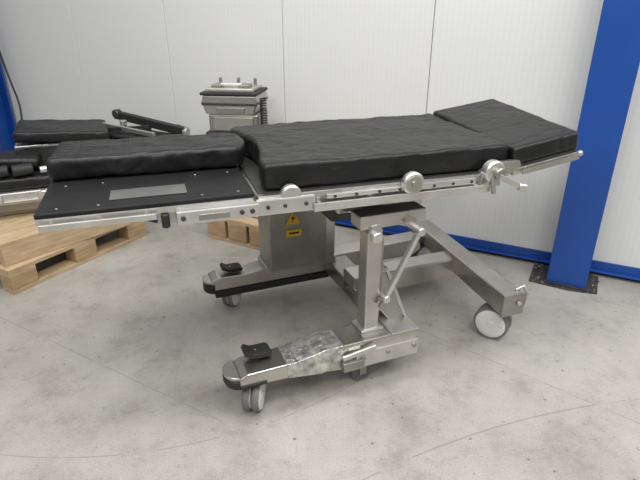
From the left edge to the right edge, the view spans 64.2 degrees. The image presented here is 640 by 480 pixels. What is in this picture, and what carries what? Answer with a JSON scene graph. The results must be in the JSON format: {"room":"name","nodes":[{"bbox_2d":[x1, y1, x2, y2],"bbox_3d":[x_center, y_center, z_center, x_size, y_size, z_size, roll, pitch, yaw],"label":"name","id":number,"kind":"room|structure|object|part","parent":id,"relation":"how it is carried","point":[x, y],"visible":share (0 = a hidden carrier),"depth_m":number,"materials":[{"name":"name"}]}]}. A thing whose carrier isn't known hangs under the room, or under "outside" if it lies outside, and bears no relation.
{"room":"warehouse","nodes":[
{"label":"warehouse","id":0,"kind":"room"},
{"bbox_2d":[0,221,639,479],"bbox_3d":[-1.000,0.511,2.417,16.000,0.100,14.000,0,24,0],"label":"floor","id":1,"kind":"structure","parent":0,"point":[111,364],"depth_m":2.11,"materials":[{"name":"concrete"}]},
{"bbox_2d":[0,51,22,119],"bbox_3d":[-2.661,-1.271,4.441,0.064,1.494,0.487,-19,30,-36],"label":"hanging cable","id":2,"kind":"object","parent":1,"relation":"on","point":[5,68],"visible":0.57,"depth_m":4.48,"materials":[{"name":"black rubber"}]},
{"bbox_2d":[0,221,146,294],"bbox_3d":[-1.861,-0.034,3.341,1.000,0.144,0.940,13,27,27],"label":"wooden pallet","id":3,"kind":"object","parent":1,"relation":"on","point":[15,278],"visible":0.4,"depth_m":3.02,"materials":[{"name":"beige wood"}]},
{"bbox_2d":[0,212,129,266],"bbox_3d":[-1.830,-0.152,3.265,0.925,0.132,0.760,18,29,34],"label":"wooden crate base","id":4,"kind":"object","parent":3,"relation":"on","point":[20,238],"depth_m":2.91,"materials":[{"name":"beige wood"}]},
{"bbox_2d":[0,109,189,222],"bbox_3d":[-1.659,-0.429,3.493,1.573,0.742,0.900,-10,26,-22],"label":"table","id":5,"kind":"object","parent":4,"relation":"on","point":[24,178],"visible":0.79,"depth_m":3.31,"materials":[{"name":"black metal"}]},
{"bbox_3d":[-1.895,-0.312,3.368,1.000,0.070,0.610,-10,26,-22],"label":"frame","id":6,"kind":"part","parent":5,"relation":"part of","materials":[{"name":"silver metal"}]},
{"bbox_3d":[-1.860,-0.242,3.003,0.670,0.070,0.040,-10,26,-22],"label":"rail","id":7,"kind":"part","parent":5,"relation":"part of","materials":[{"name":"metal"}]},
{"bbox_3d":[-1.798,-0.710,3.556,0.550,0.025,0.420,-10,26,-22],"label":"frame","id":8,"kind":"part","parent":5,"relation":"part of","materials":[{"name":"metal"}]},
{"bbox_3d":[-1.522,-0.948,3.825,0.064,0.064,0.050,12,27,25],"label":"clamp knob","id":9,"kind":"part","parent":5,"relation":"part of","materials":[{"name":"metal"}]},
{"bbox_3d":[-1.429,-0.851,3.706,0.050,0.040,0.050,12,27,25],"label":"clamp knob","id":10,"kind":"part","parent":5,"relation":"part of","materials":[{"name":"metal"}]},
{"bbox_3d":[-1.370,-0.791,3.620,0.328,0.050,0.020,1,24,3],"label":"rail","id":11,"kind":"part","parent":5,"relation":"part of","materials":[{"name":"silver metal"}]},
{"bbox_3d":[-1.381,-0.786,3.610,0.592,0.050,0.060,12,27,25],"label":"rail","id":12,"kind":"part","parent":5,"relation":"part of","materials":[{"name":"metal"}]},
{"bbox_3d":[-1.232,-0.849,3.696,0.705,0.109,0.050,13,27,27],"label":"rail","id":13,"kind":"part","parent":5,"relation":"part of","materials":[{"name":"black metal"}]},
{"bbox_2d":[208,216,259,249],"bbox_3d":[-0.439,-0.119,3.501,0.500,0.170,0.420,13,27,27],"label":"wooden pallet","id":14,"kind":"object","parent":1,"relation":"on","point":[244,232],"visible":0.31,"depth_m":3.33,"materials":[{"name":"brown wood"}]},
{"bbox_2d":[199,77,269,133],"bbox_3d":[-0.529,-0.632,3.398,0.431,0.850,0.310,3,24,7],"label":"column","id":15,"kind":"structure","parent":14,"relation":"on","point":[228,106],"depth_m":3.17,"materials":[{"name":"silver metal"}]},
{"bbox_2d":[211,83,251,87],"bbox_3d":[-0.552,-0.970,3.190,0.250,0.027,0.131,0,24,0],"label":"tray","id":16,"kind":"object","parent":15,"relation":"on","point":[216,85],"depth_m":3.18,"materials":[{"name":"metal"}]},
{"bbox_3d":[-0.544,-0.729,3.204,0.260,0.085,0.007,3,24,7],"label":"housing door","id":17,"kind":"part","parent":15,"relation":"part of","materials":[{"name":"silver metal"}]},
{"bbox_2d":[205,84,261,92],"bbox_3d":[-0.544,-0.970,3.250,0.300,0.022,0.250,3,24,7],"label":"tray","id":18,"kind":"object","parent":15,"relation":"on","point":[214,88],"depth_m":3.15,"materials":[{"name":"metal"}]},
{"bbox_2d":[33,99,582,411],"bbox_3d":[0.018,-0.030,2.287,2.090,0.988,1.018,-8,25,-16],"label":"table","id":19,"kind":"object","parent":1,"relation":"on","point":[299,178],"visible":1,"depth_m":1.97,"materials":[{"name":"black leather"}]},
{"bbox_3d":[-0.680,-0.054,1.572,0.340,0.020,0.012,-8,25,-16],"label":"leg rail","id":20,"kind":"part","parent":19,"relation":"part of","materials":[{"name":"metal"}]},
{"bbox_3d":[-0.389,-0.096,1.724,0.310,0.043,0.040,-8,25,-16],"label":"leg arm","id":21,"kind":"part","parent":19,"relation":"part of","materials":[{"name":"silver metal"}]},
{"bbox_3d":[-0.336,-0.090,1.690,0.270,0.046,0.036,-8,25,-16],"label":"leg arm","id":22,"kind":"part","parent":19,"relation":"part of","materials":[{"name":"metal"}]},
{"bbox_3d":[0.001,0.104,2.791,1.210,0.100,0.110,-9,26,-20],"label":"leg","id":23,"kind":"part","parent":19,"relation":"part of","materials":[{"name":"silver metal"}]},
{"bbox_3d":[0.027,0.447,2.025,0.750,0.116,0.125,-9,26,-20],"label":"leg","id":24,"kind":"part","parent":19,"relation":"part of","materials":[{"name":"silver metal"}]},
{"bbox_3d":[0.134,0.422,1.986,0.050,0.013,0.002,-9,26,-20],"label":"label plate","id":25,"kind":"part","parent":19,"relation":"part of","materials":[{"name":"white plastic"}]},
{"bbox_3d":[0.161,-0.336,2.192,1.000,0.030,0.680,-8,25,-16],"label":"torso plate","id":26,"kind":"part","parent":19,"relation":"part of","materials":[{"name":"metal"}]},
{"bbox_3d":[0.154,0.439,1.984,0.143,0.044,0.012,-8,25,-18],"label":"brake lever","id":27,"kind":"part","parent":19,"relation":"part of","materials":[{"name":"metal"}]},
{"bbox_3d":[0.164,-0.172,1.828,0.300,0.016,0.018,-8,25,-16],"label":"slot plate","id":28,"kind":"part","parent":19,"relation":"part of","materials":[{"name":"metal"}]},
{"bbox_3d":[0.196,0.346,2.094,0.100,0.012,0.090,-9,26,-20],"label":"post cap plate","id":29,"kind":"part","parent":19,"relation":"part of","materials":[{"name":"metal"}]},
{"bbox_3d":[0.183,-0.408,2.198,1.048,0.110,0.717,-8,25,-16],"label":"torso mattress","id":30,"kind":"part","parent":19,"relation":"part of","materials":[{"name":"black leather"}]},
{"bbox_3d":[0.194,0.142,2.002,0.063,0.459,0.070,-9,26,-20],"label":"post","id":31,"kind":"part","parent":19,"relation":"part of","materials":[{"name":"silver metal"}]},
{"bbox_3d":[0.223,-0.179,1.877,0.920,0.064,0.032,-8,25,-16],"label":"torso frame","id":32,"kind":"part","parent":19,"relation":"part of","materials":[{"name":"silver metal"}]},
{"bbox_3d":[0.261,0.191,2.154,0.146,0.242,0.160,-9,26,-20],"label":"gusset panel","id":33,"kind":"part","parent":19,"relation":"part of","materials":[{"name":"silver metal"}]},
{"bbox_3d":[0.246,0.245,2.006,0.035,0.046,0.015,-9,26,-20],"label":"strut rod","id":34,"kind":"part","parent":19,"relation":"part of","materials":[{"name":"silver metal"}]},
{"bbox_3d":[0.271,0.454,2.055,0.280,0.070,0.013,-9,26,-20],"label":"leg plate","id":35,"kind":"part","parent":19,"relation":"part of","materials":[{"name":"metal"}]},
{"bbox_3d":[0.321,0.343,2.109,0.125,0.006,0.135,-9,26,-20],"label":"leg cap plate","id":36,"kind":"part","parent":19,"relation":"part of","materials":[{"name":"metal"}]},
{"bbox_3d":[0.317,-0.157,1.869,0.710,0.030,0.010,-8,25,-16],"label":"accessory rail","id":37,"kind":"part","parent":19,"relation":"part of","materials":[{"name":"metal"}]},
{"bbox_3d":[0.338,-0.209,1.863,0.084,0.084,0.030,-8,25,-16],"label":"hinge knob","id":38,"kind":"part","parent":19,"relation":"part of","materials":[{"name":"metal"}]},
{"bbox_3d":[0.344,-0.202,1.847,0.060,0.060,0.010,-8,25,-16],"label":"hinge knob","id":39,"kind":"part","parent":19,"relation":"part of","materials":[{"name":"silver metal"}]},
{"bbox_3d":[0.459,-0.212,1.914,0.280,0.025,0.020,-8,25,-16],"label":"slide plate","id":40,"kind":"part","parent":19,"relation":"part of","materials":[{"name":"metal"}]},
{"bbox_3d":[0.701,-0.268,1.996,0.178,0.085,0.028,-8,25,-16],"label":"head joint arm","id":41,"kind":"part","parent":19,"relation":"part of","materials":[{"name":"silver metal"}]},
{"bbox_3d":[0.834,-0.519,2.349,0.384,0.080,0.703,-16,29,-13],"label":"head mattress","id":42,"kind":"part","parent":19,"relation":"part of","materials":[{"name":"black leather"}]},
{"bbox_3d":[0.724,-0.222,1.940,0.090,0.055,0.014,0,24,-1],"label":"release lever","id":43,"kind":"part","parent":19,"relation":"part of","materials":[{"name":"metal"}]},
{"bbox_3d":[0.771,-0.203,1.948,0.034,0.034,0.030,-3,24,-6],"label":"lever knob","id":44,"kind":"part","parent":19,"relation":"part of","materials":[{"name":"metal"}]},
{"bbox_3d":[0.914,-0.313,2.080,0.310,0.028,0.020,-16,29,-13],"label":"head frame","id":45,"kind":"part","parent":19,"relation":"part of","materials":[{"name":"metal"}]},
{"bbox_3d":[0.812,-0.460,2.346,0.310,0.020,0.650,-16,29,-13],"label":"head plate","id":46,"kind":"part","parent":19,"relation":"part of","materials":[{"name":"metal"}]},
{"bbox_3d":[0.932,-0.307,2.058,0.270,0.023,0.010,-16,29,-13],"label":"head rail","id":47,"kind":"part","parent":19,"relation":"part of","materials":[{"name":"silver metal"}]},
{"bbox_2d":[335,219,639,280],"bbox_3d":[-1.153,-0.426,4.258,11.900,0.055,0.014,12,27,25],"label":"strip","id":48,"kind":"object","parent":1,"relation":"on","point":[598,265],"visible":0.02,"depth_m":3.15,"materials":[{"name":"blue paint"}]},
{"bbox_2d":[529,264,598,294],"bbox_3d":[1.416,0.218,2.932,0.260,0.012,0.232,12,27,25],"label":"base plate","id":49,"kind":"object","parent":1,"relation":"on","point":[546,267],"visible":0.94,"depth_m":2.87,"materials":[{"name":"metal"}]},
{"bbox_2d":[546,0,639,287],"bbox_3d":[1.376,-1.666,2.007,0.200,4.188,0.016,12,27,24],"label":"support column","id":50,"kind":"structure","parent":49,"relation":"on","point":[615,61],"depth_m":2.52,"materials":[{"name":"blue metal"}]},
{"bbox_3d":[-3.066,-0.710,5.018,0.260,0.012,0.232,12,27,25],"label":"base plate","id":51,"kind":"object","parent":1,"relation":"on","visible":0},
{"bbox_2d":[0,94,13,150],"bbox_3d":[-3.062,-2.630,4.172,0.012,4.188,0.182,12,27,25],"label":"web","id":52,"kind":"object","parent":51,"relation":"on","point":[6,143],"visible":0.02,"depth_m":4.91,"materials":[{"name":"blue paint"}]},
{"bbox_2d":[0,62,15,149],"bbox_3d":[-3.018,-2.665,4.251,0.200,4.188,0.016,12,27,24],"label":"flange","id":53,"kind":"object","parent":51,"relation":"on","point":[3,89],"visible":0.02,"depth_m":4.83,"materials":[{"name":"blue paint"}]},
{"bbox_3d":[-1.080,-2.305,3.457,12.000,4.200,0.050,12,27,25],"label":"backing","id":54,"kind":"object","parent":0,"visible":0},
{"bbox_2d":[0,46,17,124],"bbox_3d":[-3.353,-2.763,4.484,0.996,4.200,0.050,12,27,24],"label":"panel","id":55,"kind":"object","parent":54,"relation":"attached to","point":[3,69],"visible":0.02,"depth_m":4.83,"materials":[{"name":"white metal"}]},
{"bbox_2d":[0,0,88,120],"bbox_3d":[-2.462,-2.578,4.069,0.996,4.200,0.050,12,27,24],"label":"panel","id":56,"kind":"object","parent":54,"relation":"attached to","point":[38,46],"visible":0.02,"depth_m":4.47,"materials":[{"name":"white metal"}]},
{"bbox_2d":[68,0,176,132],"bbox_3d":[-1.571,-2.393,3.654,0.996,4.200,0.050,12,27,25],"label":"panel","id":57,"kind":"object","parent":54,"relation":"attached to","point":[122,45],"visible":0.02,"depth_m":4.04,"materials":[{"name":"white metal"}]},
{"bbox_2d":[163,0,285,134],"bbox_3d":[-0.679,-2.209,3.240,0.996,4.200,0.050,12,27,25],"label":"panel","id":58,"kind":"object","parent":54,"relation":"attached to","point":[208,40],"visible":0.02,"depth_m":3.59,"materials":[{"name":"white metal"}]},
{"bbox_2d":[282,0,435,225],"bbox_3d":[0.211,-2.024,2.825,0.996,4.200,0.050,12,27,25],"label":"panel","id":59,"kind":"object","parent":54,"relation":"attached to","point":[344,59],"visible":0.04,"depth_m":3.18,"materials":[{"name":"white metal"}]},
{"bbox_2d":[420,0,603,251],"bbox_3d":[1.103,-1.839,2.410,0.996,4.200,0.050,12,27,25],"label":"panel","id":60,"kind":"object","parent":54,"relation":"attached to","point":[534,57],"visible":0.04,"depth_m":2.85,"materials":[{"name":"white metal"}]},
{"bbox_2d":[592,64,639,267],"bbox_3d":[1.994,-1.655,1.996,0.996,4.200,0.050,12,27,25],"label":"panel","id":61,"kind":"object","parent":54,"relation":"attached to","point":[618,240],"visible":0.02,"depth_m":2.80,"materials":[{"name":"white metal"}]}
]}

